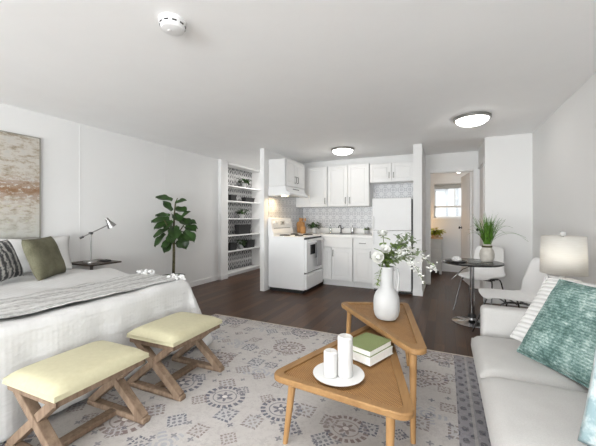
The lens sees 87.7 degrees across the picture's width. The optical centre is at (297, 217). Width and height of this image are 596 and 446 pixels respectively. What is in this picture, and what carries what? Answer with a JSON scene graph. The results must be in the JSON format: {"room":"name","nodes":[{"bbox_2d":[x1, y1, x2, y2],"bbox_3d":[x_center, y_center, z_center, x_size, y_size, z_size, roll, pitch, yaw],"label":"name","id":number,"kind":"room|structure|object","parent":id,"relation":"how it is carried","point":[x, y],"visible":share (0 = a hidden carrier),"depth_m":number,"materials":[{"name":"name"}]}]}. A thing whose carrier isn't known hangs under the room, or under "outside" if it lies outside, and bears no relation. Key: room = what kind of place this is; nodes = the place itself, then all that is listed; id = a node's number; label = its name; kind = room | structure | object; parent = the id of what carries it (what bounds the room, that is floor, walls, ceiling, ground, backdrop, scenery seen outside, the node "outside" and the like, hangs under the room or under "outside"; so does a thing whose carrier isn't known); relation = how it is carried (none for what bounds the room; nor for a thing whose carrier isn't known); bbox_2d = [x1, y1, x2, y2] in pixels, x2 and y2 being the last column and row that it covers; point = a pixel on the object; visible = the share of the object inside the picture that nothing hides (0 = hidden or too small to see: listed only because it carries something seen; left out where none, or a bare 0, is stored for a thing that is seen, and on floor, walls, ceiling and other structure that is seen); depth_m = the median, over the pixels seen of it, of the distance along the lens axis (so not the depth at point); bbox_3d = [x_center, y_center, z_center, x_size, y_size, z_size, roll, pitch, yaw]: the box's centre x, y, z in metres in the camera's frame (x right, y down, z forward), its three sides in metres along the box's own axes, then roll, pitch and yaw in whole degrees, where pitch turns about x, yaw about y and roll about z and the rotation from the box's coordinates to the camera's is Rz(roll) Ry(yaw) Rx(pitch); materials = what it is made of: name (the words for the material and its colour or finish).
{"room":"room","nodes":[
{"label":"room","id":0,"kind":"room"},
{"bbox_2d":[0,103,227,282],"bbox_3d":[-3.333,0.030,2.687,0.375,2.380,14.000,0,0,25],"label":"wall","id":1,"kind":"structure","parent":0,"point":[122,176],"depth_m":4.32,"materials":[{"name":"paint"}]},
{"bbox_2d":[0,130,40,238],"bbox_3d":[-3.090,-0.329,2.891,0.036,1.097,1.155,0,0,25],"label":"canvas painting","id":2,"kind":"object","parent":1,"relation":"attached to","point":[20,155],"visible":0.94,"depth_m":3.25,"materials":[{"name":"fabric"}]},
{"bbox_2d":[79,125,80,268],"bbox_3d":[-2.676,-0.005,3.806,0.003,2.270,0.015,0,0,25],"label":"trim","id":3,"kind":"structure","parent":1,"relation":"attached to","point":[79,125],"depth_m":3.80,"materials":[{"name":"paint"}]},
{"bbox_2d":[165,147,165,273],"bbox_3d":[-2.127,-0.005,4.962,0.004,2.270,0.015,0,0,25],"label":"trim","id":4,"kind":"structure","parent":1,"relation":"attached to","point":[165,147],"depth_m":4.97,"materials":[{"name":"paint"}]},
{"bbox_2d":[189,274,227,286],"bbox_3d":[-3.800,1.175,1.335,0.089,0.090,10.955,0,0,25],"label":"baseboard","id":5,"kind":"structure","parent":1,"relation":"attached to","point":[218,277],"depth_m":5.86,"materials":[{"name":"white paint"}]},
{"bbox_2d":[260,148,302,290],"bbox_3d":[-0.264,0.030,5.886,0.080,2.380,1.570,0,0,25],"label":"wall partition","id":6,"kind":"structure","parent":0,"point":[266,155],"depth_m":5.19,"materials":[{"name":"paint"}]},
{"bbox_2d":[268,196,302,232],"bbox_3d":[-0.202,-0.115,5.913,0.008,0.830,1.412,0,0,25],"label":"backsplash","id":7,"kind":"structure","parent":6,"relation":"attached to","point":[278,207],"depth_m":5.83,"materials":[{"name":"tile"}]},
{"bbox_2d":[269,158,304,188],"bbox_3d":[-0.172,-0.762,5.524,0.375,0.455,0.745,0,0,25],"label":"upper cabinet","id":8,"kind":"object","parent":6,"relation":"attached to","point":[282,172],"visible":0.98,"depth_m":5.24,"materials":[{"name":"white paint"}]},
{"bbox_2d":[268,186,307,197],"bbox_3d":[-0.157,-0.449,5.517,0.410,0.166,0.745,0,0,25],"label":"range hood","id":9,"kind":"object","parent":8,"relation":"attached to","point":[277,191],"visible":1,"depth_m":5.24,"materials":[{"name":"white metal"}]},
{"bbox_2d":[0,0,595,169],"bbox_3d":[-1.020,-1.210,1.701,5.900,0.100,14.200,0,0,25],"label":"ceiling","id":10,"kind":"structure","parent":0,"point":[298,80],"depth_m":2.44,"materials":[{"name":"paint"}]},
{"bbox_2d":[158,12,186,35],"bbox_3d":[-0.738,-1.129,1.827,0.156,0.062,0.156,0,0,25],"label":"smoke detector","id":11,"kind":"object","parent":10,"relation":"attached to","point":[172,24],"visible":1,"depth_m":1.79,"materials":[{"name":"white plastic"}]},
{"bbox_2d":[331,146,353,154],"bbox_3d":[0.750,-1.110,5.200,0.384,0.100,0.384,0,0,25],"label":"ceiling light","id":12,"kind":"object","parent":10,"relation":"attached to","point":[344,150],"visible":1,"depth_m":5.08,"materials":[{"name":"silver metal"}]},
{"bbox_2d":[453,112,491,126],"bbox_3d":[1.997,-1.110,3.558,0.384,0.100,0.384,0,0,25],"label":"ceiling light","id":13,"kind":"object","parent":10,"relation":"attached to","point":[472,119],"visible":1,"depth_m":3.46,"materials":[{"name":"silver metal"}]},
{"bbox_2d":[191,268,527,356],"bbox_3d":[-1.020,1.270,1.701,5.900,0.100,14.200,0,0,25],"label":"floor","id":14,"kind":"structure","parent":0,"point":[319,308],"depth_m":4.37,"materials":[{"name":"brown wood"}]},
{"bbox_2d":[71,259,121,269],"bbox_3d":[-2.438,0.873,3.716,0.450,0.695,0.375,0,0,25],"label":"nightstand","id":15,"kind":"object","parent":14,"relation":"on","point":[80,263],"visible":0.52,"depth_m":3.61,"materials":[{"name":"brown wood"}]},
{"bbox_2d":[79,218,115,262],"bbox_3d":[-2.400,0.259,3.722,0.150,0.531,0.384,0,0,38],"label":"desk lamp","id":16,"kind":"object","parent":15,"relation":"on","point":[110,224],"visible":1,"depth_m":3.66,"materials":[{"name":"metal"}]},
{"bbox_2d":[151,194,197,275],"bbox_3d":[-1.835,0.432,4.633,0.712,1.577,0.352,0,0,7],"label":"fiddle leaf fig","id":17,"kind":"object","parent":14,"relation":"on","point":[174,232],"visible":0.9,"depth_m":4.62,"materials":[{"name":"green plant"}]},
{"bbox_2d":[228,162,259,276],"bbox_3d":[-1.290,0.031,6.964,0.262,2.378,1.360,0,0,25],"label":"bookcase","id":18,"kind":"object","parent":14,"relation":"on","point":[243,260],"visible":0.52,"depth_m":7.21,"materials":[{"name":"white wood"}]},
{"bbox_2d":[228,242,236,250],"bbox_3d":[-1.428,0.611,6.652,0.141,0.156,0.239,0,0,25],"label":"storage basket","id":19,"kind":"object","parent":18,"relation":"on","point":[233,245],"visible":0.79,"depth_m":6.59,"materials":[{"name":"black wicker"}]},
{"bbox_2d":[228,195,236,200],"bbox_3d":[-1.428,-0.430,6.652,0.140,0.131,0.209,0,0,25],"label":"storage basket","id":20,"kind":"object","parent":18,"relation":"on","point":[230,197],"visible":0.74,"depth_m":6.59,"materials":[{"name":"black wicker"}]},
{"bbox_2d":[236,239,247,248],"bbox_3d":[-1.260,0.585,6.936,0.324,0.209,0.265,0,0,25],"label":"plant","id":21,"kind":"object","parent":18,"relation":"on","point":[241,245],"visible":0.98,"depth_m":6.90,"materials":[{"name":"green plant"}]},
{"bbox_2d":[235,209,249,217],"bbox_3d":[-1.258,-0.103,6.985,0.316,0.216,0.298,0,0,-17],"label":"shelf plant","id":22,"kind":"object","parent":18,"relation":"on","point":[241,213],"visible":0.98,"depth_m":6.94,"materials":[{"name":"green plant"}]},
{"bbox_2d":[235,224,250,233],"bbox_3d":[-1.248,0.253,7.031,0.141,0.216,0.467,0,0,25],"label":"storage basket","id":23,"kind":"object","parent":18,"relation":"on","point":[239,228],"visible":0.99,"depth_m":6.95,"materials":[{"name":"black wicker"}]},
{"bbox_2d":[236,178,251,186],"bbox_3d":[-1.217,-0.791,7.047,0.299,0.213,0.326,0,0,9],"label":"shelf plant","id":24,"kind":"object","parent":18,"relation":"on","point":[245,181],"visible":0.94,"depth_m":7.01,"materials":[{"name":"green plant"}]},
{"bbox_2d":[241,197,254,201],"bbox_3d":[-1.162,-0.418,7.212,0.141,0.106,0.368,0,0,25],"label":"storage basket","id":25,"kind":"object","parent":18,"relation":"on","point":[244,199],"visible":0.92,"depth_m":7.09,"materials":[{"name":"black wicker"}]},
{"bbox_2d":[244,239,254,247],"bbox_3d":[-1.145,0.601,7.248,0.141,0.176,0.308,0,0,25],"label":"storage basket","id":26,"kind":"object","parent":18,"relation":"on","point":[250,243],"visible":0.79,"depth_m":7.17,"materials":[{"name":"black wicker"}]},
{"bbox_2d":[0,314,490,445],"bbox_3d":[-0.393,1.214,1.924,2.882,0.012,3.040,0,0,25],"label":"area rug","id":27,"kind":"object","parent":14,"relation":"on","point":[242,404],"visible":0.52,"depth_m":1.98,"materials":[{"name":"grey carpet"}]},
{"bbox_2d":[2,340,149,445],"bbox_3d":[-1.206,0.991,1.733,0.515,0.435,0.520,0,0,23],"label":"stool","id":28,"kind":"object","parent":27,"relation":"on","point":[55,381],"visible":1,"depth_m":1.62,"materials":[{"name":"yellow fabric"}]},
{"bbox_2d":[3,340,148,401],"bbox_3d":[-1.208,0.809,1.735,0.434,0.073,0.514,0,0,23],"label":"cushion","id":29,"kind":"object","parent":28,"relation":"on","point":[63,376],"depth_m":1.61,"materials":[{"name":"yellow fabric"}]},
{"bbox_2d":[126,312,223,401],"bbox_3d":[-0.910,0.991,2.346,0.515,0.435,0.520,0,0,23],"label":"stool","id":30,"kind":"object","parent":27,"relation":"on","point":[172,332],"visible":0.97,"depth_m":2.19,"materials":[{"name":"yellow fabric"}]},
{"bbox_2d":[127,312,221,345],"bbox_3d":[-0.912,0.809,2.347,0.434,0.073,0.514,0,0,23],"label":"cushion","id":31,"kind":"object","parent":30,"relation":"on","point":[176,329],"depth_m":2.21,"materials":[{"name":"yellow fabric"}]},
{"bbox_2d":[274,325,413,445],"bbox_3d":[0.398,1.005,1.912,0.689,0.410,1.151,0,0,25],"label":"coffee table","id":32,"kind":"object","parent":27,"relation":"on","point":[383,390],"visible":0.7,"depth_m":1.50,"materials":[{"name":"brown wood"}]},
{"bbox_2d":[313,362,364,386],"bbox_3d":[0.206,0.793,1.579,0.260,0.013,0.260,0,0,25],"label":"plate","id":33,"kind":"object","parent":32,"relation":"on","point":[358,374],"visible":0.59,"depth_m":1.53,"materials":[{"name":"white ceramic"}]},
{"bbox_2d":[324,348,337,378],"bbox_3d":[0.165,0.725,1.565,0.070,0.138,0.070,0,0,25],"label":"pillar candle","id":34,"kind":"object","parent":33,"relation":"on","point":[330,354],"visible":1,"depth_m":1.54,"materials":[{"name":"white wax"}]},
{"bbox_2d":[338,333,352,378],"bbox_3d":[0.238,0.687,1.564,0.076,0.213,0.076,0,0,25],"label":"pillar candle","id":35,"kind":"object","parent":33,"relation":"on","point":[345,341],"visible":1,"depth_m":1.53,"materials":[{"name":"white wax"}]},
{"bbox_2d":[353,346,392,365],"bbox_3d":[0.412,0.777,1.813,0.235,0.042,0.185,0,0,-43],"label":"book","id":36,"kind":"object","parent":32,"relation":"on","point":[387,352],"visible":0.32,"depth_m":1.73,"materials":[{"name":"white paper"}]},
{"bbox_2d":[353,332,391,357],"bbox_3d":[0.411,0.739,1.819,0.228,0.034,0.178,0,0,-44],"label":"book","id":37,"kind":"object","parent":36,"relation":"on","point":[367,344],"visible":0.8,"depth_m":1.78,"materials":[{"name":"green paper"}]},
{"bbox_2d":[341,302,426,443],"bbox_3d":[0.540,0.955,2.166,0.548,0.510,0.964,0,0,14],"label":"coffee table","id":38,"kind":"object","parent":27,"relation":"on","point":[404,332],"visible":0.94,"depth_m":1.96,"materials":[{"name":"brown wood"}]},
{"bbox_2d":[373,265,399,320],"bbox_3d":[0.619,0.519,2.169,0.178,0.362,0.178,0,0,25],"label":"jug vase","id":39,"kind":"object","parent":38,"relation":"on","point":[386,302],"visible":0.96,"depth_m":2.12,"materials":[{"name":"white ceramic"}]},
{"bbox_2d":[375,264,382,285],"bbox_3d":[0.568,0.374,2.143,0.123,0.192,0.077,0,0,-40],"label":"branch","id":40,"kind":"object","parent":39,"relation":"in","point":[378,280],"visible":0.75,"depth_m":2.14,"materials":[{"name":"green plant"}]},
{"bbox_2d":[371,251,388,265],"bbox_3d":[0.567,0.332,2.127,0.112,0.217,0.142,0,0,25],"label":"rose","id":41,"kind":"object","parent":39,"relation":"in","point":[375,257],"visible":0.94,"depth_m":2.09,"materials":[{"name":"white plant"}]},
{"bbox_2d":[374,248,393,266],"bbox_3d":[0.588,0.323,2.150,0.160,0.235,0.152,0,0,-7],"label":"branch","id":42,"kind":"object","parent":39,"relation":"in","point":[387,255],"visible":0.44,"depth_m":2.12,"materials":[{"name":"green plant"}]},
{"bbox_2d":[377,230,391,250],"bbox_3d":[0.600,0.261,2.158,0.095,0.359,0.100,0,0,-44],"label":"rose","id":43,"kind":"object","parent":39,"relation":"in","point":[382,233],"visible":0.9,"depth_m":2.16,"materials":[{"name":"white plant"}]},
{"bbox_2d":[381,245,392,260],"bbox_3d":[0.602,0.311,2.122,0.093,0.258,0.128,0,0,25],"label":"rose","id":44,"kind":"object","parent":39,"relation":"in","point":[386,249],"visible":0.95,"depth_m":2.09,"materials":[{"name":"white plant"}]},
{"bbox_2d":[387,243,405,256],"bbox_3d":[0.656,0.304,2.145,0.089,0.272,0.165,0,0,-36],"label":"branch","id":45,"kind":"object","parent":39,"relation":"in","point":[398,246],"visible":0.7,"depth_m":2.12,"materials":[{"name":"green plant"}]},
{"bbox_2d":[385,256,409,265],"bbox_3d":[0.680,0.333,2.126,0.166,0.214,0.093,0,0,25],"label":"branch","id":46,"kind":"object","parent":39,"relation":"in","point":[401,257],"visible":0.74,"depth_m":2.12,"materials":[{"name":"green plant"}]},
{"bbox_2d":[387,232,412,263],"bbox_3d":[0.693,0.269,2.139,0.181,0.343,0.119,0,0,25],"label":"branch","id":47,"kind":"object","parent":39,"relation":"in","point":[407,233],"visible":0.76,"depth_m":2.13,"materials":[{"name":"green plant"}]},
{"bbox_2d":[390,247,410,259],"bbox_3d":[0.697,0.319,2.157,0.167,0.243,0.093,0,0,25],"label":"blossom spray","id":48,"kind":"object","parent":39,"relation":"in","point":[404,249],"visible":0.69,"depth_m":2.13,"materials":[{"name":"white plant"}]},
{"bbox_2d":[387,248,420,262],"bbox_3d":[0.729,0.322,2.145,0.222,0.237,0.091,0,0,25],"label":"branch","id":49,"kind":"object","parent":39,"relation":"in","point":[417,252],"visible":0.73,"depth_m":2.12,"materials":[{"name":"green plant"}]},
{"bbox_2d":[390,233,417,251],"bbox_3d":[0.740,0.273,2.185,0.258,0.335,0.115,0,0,-8],"label":"branch","id":50,"kind":"object","parent":39,"relation":"in","point":[397,236],"visible":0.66,"depth_m":2.18,"materials":[{"name":"green plant"}]},
{"bbox_2d":[395,252,424,284],"bbox_3d":[0.743,0.324,2.143,0.251,0.264,0.095,0,0,25],"label":"blossom spray","id":51,"kind":"object","parent":39,"relation":"in","point":[408,262],"visible":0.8,"depth_m":2.12,"materials":[{"name":"white plant"}]},
{"bbox_2d":[402,246,437,272],"bbox_3d":[0.795,0.315,2.149,0.358,0.250,0.114,0,0,3],"label":"blossom spray","id":52,"kind":"object","parent":39,"relation":"in","point":[432,266],"visible":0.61,"depth_m":2.16,"materials":[{"name":"white plant"}]},
{"bbox_2d":[268,218,323,293],"bbox_3d":[0.002,0.608,5.428,0.772,1.224,0.770,0,0,25],"label":"stove","id":53,"kind":"object","parent":14,"relation":"on","point":[293,267],"visible":0.98,"depth_m":5.13,"materials":[{"name":"white metal"}]},
{"bbox_2d":[268,234,321,237],"bbox_3d":[-0.031,0.313,5.443,0.680,0.018,0.770,0,0,25],"label":"cooktop","id":54,"kind":"object","parent":53,"relation":"in","point":[269,235],"depth_m":5.23,"materials":[{"name":"white metal"}]},
{"bbox_2d":[315,240,321,265],"bbox_3d":[0.350,0.593,5.285,0.045,0.430,0.202,0,0,25],"label":"dish towel","id":55,"kind":"object","parent":53,"relation":"hanging from","point":[318,248],"visible":0.99,"depth_m":5.25,"materials":[{"name":"white fabric"}]},
{"bbox_2d":[322,237,353,286],"bbox_3d":[0.827,0.780,5.811,0.575,0.880,0.700,0,0,25],"label":"base cabinet","id":56,"kind":"object","parent":14,"relation":"on","point":[337,267],"visible":0.89,"depth_m":5.53,"materials":[{"name":"white paint"}]},
{"bbox_2d":[353,237,372,288],"bbox_3d":[1.247,0.780,5.612,0.345,0.880,0.700,0,0,25],"label":"base cabinet","id":57,"kind":"object","parent":14,"relation":"on","point":[362,247],"visible":0.84,"depth_m":5.34,"materials":[{"name":"white paint"}]},
{"bbox_2d":[372,198,412,294],"bbox_3d":[1.661,0.450,5.309,0.623,1.540,0.782,0,0,25],"label":"fridge","id":58,"kind":"object","parent":14,"relation":"on","point":[393,215],"visible":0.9,"depth_m":4.96,"materials":[{"name":"white metal"}]},
{"bbox_2d":[431,237,442,273],"bbox_3d":[2.946,0.828,6.982,0.570,0.785,0.479,0,0,25],"label":"dresser","id":59,"kind":"object","parent":14,"relation":"on","point":[436,243],"visible":0.34,"depth_m":6.73,"materials":[{"name":"grey paint"}]},
{"bbox_2d":[431,228,445,237],"bbox_3d":[3.063,0.323,6.896,0.426,0.225,0.414,0,0,25],"label":"plant","id":60,"kind":"object","parent":59,"relation":"on","point":[436,233],"visible":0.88,"depth_m":6.81,"materials":[{"name":"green plant"}]},
{"bbox_2d":[442,258,504,328],"bbox_3d":[2.036,0.864,3.628,0.640,0.712,0.640,0,0,25],"label":"bistro table","id":61,"kind":"object","parent":14,"relation":"on","point":[467,321],"visible":0.82,"depth_m":3.60,"materials":[{"name":"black metal"}]},
{"bbox_2d":[445,259,466,262],"bbox_3d":[1.831,0.501,3.592,0.230,0.013,0.230,0,0,25],"label":"dinner plate","id":62,"kind":"object","parent":61,"relation":"on","point":[448,260],"visible":0.89,"depth_m":3.58,"materials":[{"name":"black ceramic"}]},
{"bbox_2d":[452,256,461,260],"bbox_3d":[1.837,0.468,3.589,0.104,0.059,0.090,0,0,25],"label":"napkin","id":63,"kind":"object","parent":62,"relation":"on","point":[455,258],"visible":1,"depth_m":3.56,"materials":[{"name":"white fabric"}]},
{"bbox_2d":[469,213,525,261],"bbox_3d":[2.252,0.211,3.622,0.694,0.595,0.344,0,0,-8],"label":"potted grass","id":64,"kind":"object","parent":61,"relation":"on","point":[486,254],"depth_m":3.56,"materials":[{"name":"green plant"}]},
{"bbox_2d":[453,246,507,309],"bbox_3d":[2.422,0.802,4.088,0.593,0.832,0.467,0,0,-37],"label":"shell chair","id":65,"kind":"object","parent":14,"relation":"on","point":[480,273],"visible":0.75,"depth_m":4.12,"materials":[{"name":"white plastic"}]},
{"bbox_2d":[472,257,546,331],"bbox_3d":[2.084,0.802,3.021,0.593,0.832,0.467,0,0,15],"label":"shell chair","id":66,"kind":"object","parent":14,"relation":"on","point":[533,279],"visible":0.78,"depth_m":3.05,"materials":[{"name":"white plastic"}]},
{"bbox_2d":[471,304,588,445],"bbox_3d":[1.194,0.820,1.099,0.904,0.800,2.010,0,0,25],"label":"sofa","id":67,"kind":"object","parent":14,"relation":"on","point":[526,402],"visible":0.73,"depth_m":1.35,"materials":[{"name":"grey fabric"}]},
{"bbox_2d":[471,336,588,392],"bbox_3d":[1.354,0.824,1.665,0.708,0.162,0.577,0,0,25],"label":"seat cushion","id":68,"kind":"object","parent":67,"relation":"on","point":[494,356],"depth_m":1.59,"materials":[{"name":"grey fabric"}]},
{"bbox_2d":[479,377,588,445],"bbox_3d":[1.106,0.823,1.141,0.708,0.164,0.577,0,0,25],"label":"seat cushion","id":69,"kind":"object","parent":67,"relation":"on","point":[517,412],"depth_m":1.20,"materials":[{"name":"grey fabric"}]},
{"bbox_2d":[510,275,595,341],"bbox_3d":[1.524,0.560,1.740,0.298,0.380,0.489,0,0,-12],"label":"sofa cushion","id":70,"kind":"object","parent":67,"relation":"on","point":[526,321],"visible":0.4,"depth_m":1.90,"materials":[{"name":"white fabric"}]},
{"bbox_2d":[517,279,595,387],"bbox_3d":[1.381,0.547,1.484,0.300,0.402,0.533,0,0,-7],"label":"sofa cushion","id":71,"kind":"object","parent":67,"relation":"on","point":[562,336],"visible":0.98,"depth_m":1.51,"materials":[{"name":"teal fabric"}]},
{"bbox_2d":[578,348,595,445],"bbox_3d":[1.119,0.541,0.873,0.227,0.403,0.466,0,0,-30],"label":"sofa cushion","id":72,"kind":"object","parent":67,"relation":"on","point":[587,434],"visible":1,"depth_m":1.02,"materials":[{"name":"fabric"}]},
{"bbox_3d":[-2.256,0.912,2.536,1.810,0.615,1.530,0,0,25],"label":"bed","id":73,"kind":"object","parent":14,"relation":"on","visible":0},
{"bbox_2d":[0,268,212,442],"bbox_3d":[-2.112,0.860,2.517,2.030,0.663,1.909,0,0,25],"label":"bedspread","id":74,"kind":"object","parent":73,"relation":"on","point":[27,339],"visible":0.48,"depth_m":2.11,"materials":[{"name":"white fabric"}]},
{"bbox_2d":[0,239,23,281],"bbox_3d":[-2.670,0.382,2.790,0.187,0.357,0.440,0,0,-17],"label":"throw cushion","id":75,"kind":"object","parent":74,"relation":"on","point":[10,265],"visible":1,"depth_m":2.81,"materials":[{"name":"grey fabric"}]},
{"bbox_2d":[0,236,73,272],"bbox_3d":[-2.721,0.384,3.248,0.178,0.371,0.601,0,0,36],"label":"bed pillow","id":76,"kind":"object","parent":74,"relation":"on","point":[62,242],"visible":0.27,"depth_m":3.36,"materials":[{"name":"white fabric"}]},
{"bbox_2d":[21,236,65,280],"bbox_3d":[-2.403,0.373,2.951,0.199,0.377,0.511,0,0,-15],"label":"throw cushion","id":77,"kind":"object","parent":74,"relation":"on","point":[44,257],"visible":1,"depth_m":2.82,"materials":[{"name":"green fabric"}]},
{"bbox_2d":[0,269,185,317],"bbox_3d":[-1.677,0.596,2.272,0.644,0.196,1.693,0,0,25],"label":"throw blanket","id":78,"kind":"object","parent":74,"relation":"on","point":[43,300],"visible":0.96,"depth_m":2.29,"materials":[{"name":"grey fabric"}]},
{"bbox_2d":[303,154,425,279],"bbox_3d":[0.609,0.030,6.734,4.030,2.380,0.750,0,0,25],"label":"wall","id":79,"kind":"structure","parent":0,"point":[409,157],"depth_m":5.92,"materials":[{"name":"paint"}]},
{"bbox_2d":[296,167,327,207],"bbox_3d":[0.324,-0.603,6.227,0.670,0.775,0.390,0,0,25],"label":"upper cabinet","id":80,"kind":"object","parent":79,"relation":"attached to","point":[316,178],"visible":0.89,"depth_m":6.04,"materials":[{"name":"white paint"}]},
{"bbox_2d":[328,163,372,206],"bbox_3d":[0.992,-0.603,5.910,0.798,0.775,0.390,0,0,25],"label":"upper cabinet","id":81,"kind":"object","parent":79,"relation":"attached to","point":[348,185],"visible":0.98,"depth_m":5.76,"materials":[{"name":"white paint"}]},
{"bbox_2d":[303,183,412,227],"bbox_3d":[1.122,-0.240,6.071,2.265,1.080,0.008,0,0,25],"label":"backsplash","id":82,"kind":"structure","parent":79,"relation":"attached to","point":[359,217],"depth_m":6.08,"materials":[{"name":"tile"}]},
{"bbox_2d":[370,161,412,184],"bbox_3d":[1.707,-0.802,5.571,0.770,0.335,0.390,0,0,25],"label":"upper cabinet","id":83,"kind":"object","parent":79,"relation":"attached to","point":[398,172],"visible":0.94,"depth_m":5.44,"materials":[{"name":"white paint"}]},
{"bbox_2d":[413,144,424,289],"bbox_3d":[2.090,0.030,5.317,0.130,2.380,1.000,0,0,25],"label":"wall","id":84,"kind":"structure","parent":0,"point":[418,151],"depth_m":4.87,"materials":[{"name":"paint"}]},
{"bbox_2d":[413,280,425,295],"bbox_3d":[2.082,1.175,5.291,0.149,0.090,0.974,0,0,25],"label":"baseboard","id":85,"kind":"structure","parent":84,"relation":"attached to","point":[415,292],"depth_m":4.86,"materials":[{"name":"white paint"}]},
{"bbox_2d":[431,172,472,266],"bbox_3d":[3.525,0.030,7.083,2.100,2.380,0.120,0,0,25],"label":"wall","id":86,"kind":"structure","parent":0,"point":[451,241],"depth_m":7.05,"materials":[{"name":"paint"}]},
{"bbox_2d":[431,266,460,271],"bbox_3d":[3.496,1.155,7.022,1.900,0.130,0.014,0,0,25],"label":"baseboard","id":87,"kind":"structure","parent":86,"relation":"attached to","point":[444,268],"depth_m":7.03,"materials":[{"name":"white paint"}]},
{"bbox_2d":[432,181,460,219],"bbox_3d":[3.433,-0.393,7.077,0.690,0.875,0.120,0,0,25],"label":"window","id":88,"kind":"structure","parent":86,"relation":"in","point":[450,184],"depth_m":7.12,"materials":[{"name":"white paint"}]},
{"bbox_2d":[435,184,460,188],"bbox_3d":[3.436,-0.716,7.083,0.580,0.098,0.040,0,0,25],"label":"roller blind","id":89,"kind":"object","parent":88,"relation":"attached to","point":[437,186],"depth_m":7.08,"materials":[{"name":"white fabric"}]},
{"bbox_2d":[426,151,477,170],"bbox_3d":[2.796,0.030,5.569,0.960,2.380,0.100,0,0,25],"label":"wall","id":90,"kind":"structure","parent":0,"point":[461,159],"depth_m":5.53,"materials":[{"name":"paint"}]},
{"bbox_2d":[426,166,477,288],"bbox_3d":[2.753,0.160,5.581,0.843,2.120,0.125,0,0,25],"label":"trim","id":91,"kind":"structure","parent":90,"relation":"attached to","point":[474,169],"depth_m":5.60,"materials":[{"name":"white paint"}]},
{"bbox_2d":[458,172,471,285],"bbox_3d":[3.144,0.197,5.845,0.100,2.023,0.700,0,0,16],"label":"door","id":92,"kind":"structure","parent":90,"relation":"in","point":[466,180],"depth_m":5.73,"materials":[{"name":"white paint"}]},
{"bbox_2d":[479,244,494,261],"bbox_3d":[2.193,0.406,3.597,0.154,0.205,0.154,0,0,25],"label":"jar","id":93,"kind":"object","parent":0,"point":[486,254],"depth_m":3.55,"materials":[{"name":"white ceramic"}]},
{"bbox_2d":[478,133,531,289],"bbox_3d":[3.264,0.030,4.760,0.780,2.380,1.000,0,0,25],"label":"wall","id":94,"kind":"structure","parent":0,"point":[507,159],"depth_m":4.34,"materials":[{"name":"paint"}]},
{"bbox_2d":[476,166,482,287],"bbox_3d":[2.932,0.190,4.962,0.094,2.040,0.740,0,0,25],"label":"door","id":95,"kind":"structure","parent":94,"relation":"in","point":[481,168],"depth_m":4.96,"materials":[{"name":"white paint"}]},
{"bbox_2d":[478,157,483,288],"bbox_3d":[2.922,0.160,4.956,0.009,2.120,0.860,0,0,25],"label":"trim","id":96,"kind":"structure","parent":94,"relation":"attached to","point":[482,160],"depth_m":4.96,"materials":[{"name":"white paint"}]},
{"bbox_2d":[483,297,530,306],"bbox_3d":[2.958,1.175,4.400,0.564,0.090,0.114,0,0,25],"label":"baseboard","id":97,"kind":"structure","parent":94,"relation":"attached to","point":[494,300],"depth_m":4.39,"materials":[{"name":"white paint"}]},
{"bbox_2d":[532,72,595,284],"bbox_3d":[0.880,0.030,-0.805,0.120,2.380,11.300,0,0,25],"label":"wall","id":98,"kind":"structure","parent":0,"point":[564,144],"depth_m":3.00,"materials":[{"name":"paint"}]},
{"bbox_3d":[0.270,0.730,6.100,0.670,0.780,0.655,0,0,25],"label":"cabinet","id":99,"kind":"object","parent":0,"visible":0},
{"bbox_2d":[295,228,371,237],"bbox_3d":[0.690,0.270,5.902,1.610,0.140,0.666,0,0,25],"label":"countertop","id":100,"kind":"structure","parent":99,"relation":"on","point":[320,231],"depth_m":6.00,"materials":[{"name":"white stone"}]},
{"bbox_2d":[297,218,304,232],"bbox_3d":[0.054,0.144,6.191,0.170,0.298,0.069,0,0,-23],"label":"cutting board","id":101,"kind":"object","parent":100,"relation":"on","point":[299,224],"visible":0.65,"depth_m":6.17,"materials":[{"name":"brown wood"}]},
{"bbox_2d":[300,218,305,233],"bbox_3d":[0.100,0.150,6.040,0.114,0.300,0.110,0,0,25],"label":"utensil crock","id":102,"kind":"object","parent":100,"relation":"on","point":[302,229],"visible":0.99,"depth_m":6.01,"materials":[{"name":"brown wood"}]},
{"bbox_2d":[308,222,320,233],"bbox_3d":[0.315,0.189,6.053,0.292,0.223,0.306,0,0,-31],"label":"potted plant","id":103,"kind":"object","parent":100,"relation":"on","point":[314,230],"visible":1,"depth_m":6.00,"materials":[{"name":"green plant"}]},
{"bbox_2d":[324,233,357,234],"bbox_3d":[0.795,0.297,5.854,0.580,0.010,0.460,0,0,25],"label":"sink","id":104,"kind":"object","parent":100,"relation":"in","point":[324,233],"visible":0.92,"depth_m":5.84,"materials":[{"name":"silver metal"}]},
{"bbox_2d":[325,233,354,233],"bbox_3d":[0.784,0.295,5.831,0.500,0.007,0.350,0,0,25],"label":"basin","id":105,"kind":"object","parent":104,"relation":"in","point":[325,233],"depth_m":5.84,"materials":[{"name":"white ceramic"}]},
{"bbox_2d":[364,227,368,233],"bbox_3d":[1.292,0.238,5.814,0.136,0.123,0.119,0,0,-37],"label":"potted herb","id":106,"kind":"object","parent":100,"relation":"on","point":[366,231],"visible":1,"depth_m":5.80,"materials":[{"name":"white ceramic"}]},
{"label":"outside","id":107,"kind":"structure","parent":0,"visible":0},
{"bbox_2d":[436,188,460,215],"bbox_3d":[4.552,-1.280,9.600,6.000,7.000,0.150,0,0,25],"label":"neighbouring house","id":108,"kind":"structure","parent":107,"point":[444,197],"depth_m":9.52,"materials":[{"name":"white"}]},
{"bbox_3d":[1.987,0.964,2.300,0.400,0.512,0.400,0,0,25],"label":"side table","id":109,"kind":"object","parent":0,"visible":0},
{"bbox_2d":[540,231,588,281],"bbox_3d":[2.015,0.658,2.344,0.468,1.117,0.343,0,0,25],"label":"table lamp","id":110,"kind":"object","parent":109,"relation":"on","point":[563,255],"visible":0.63,"depth_m":2.22,"materials":[{"name":"white fabric"}]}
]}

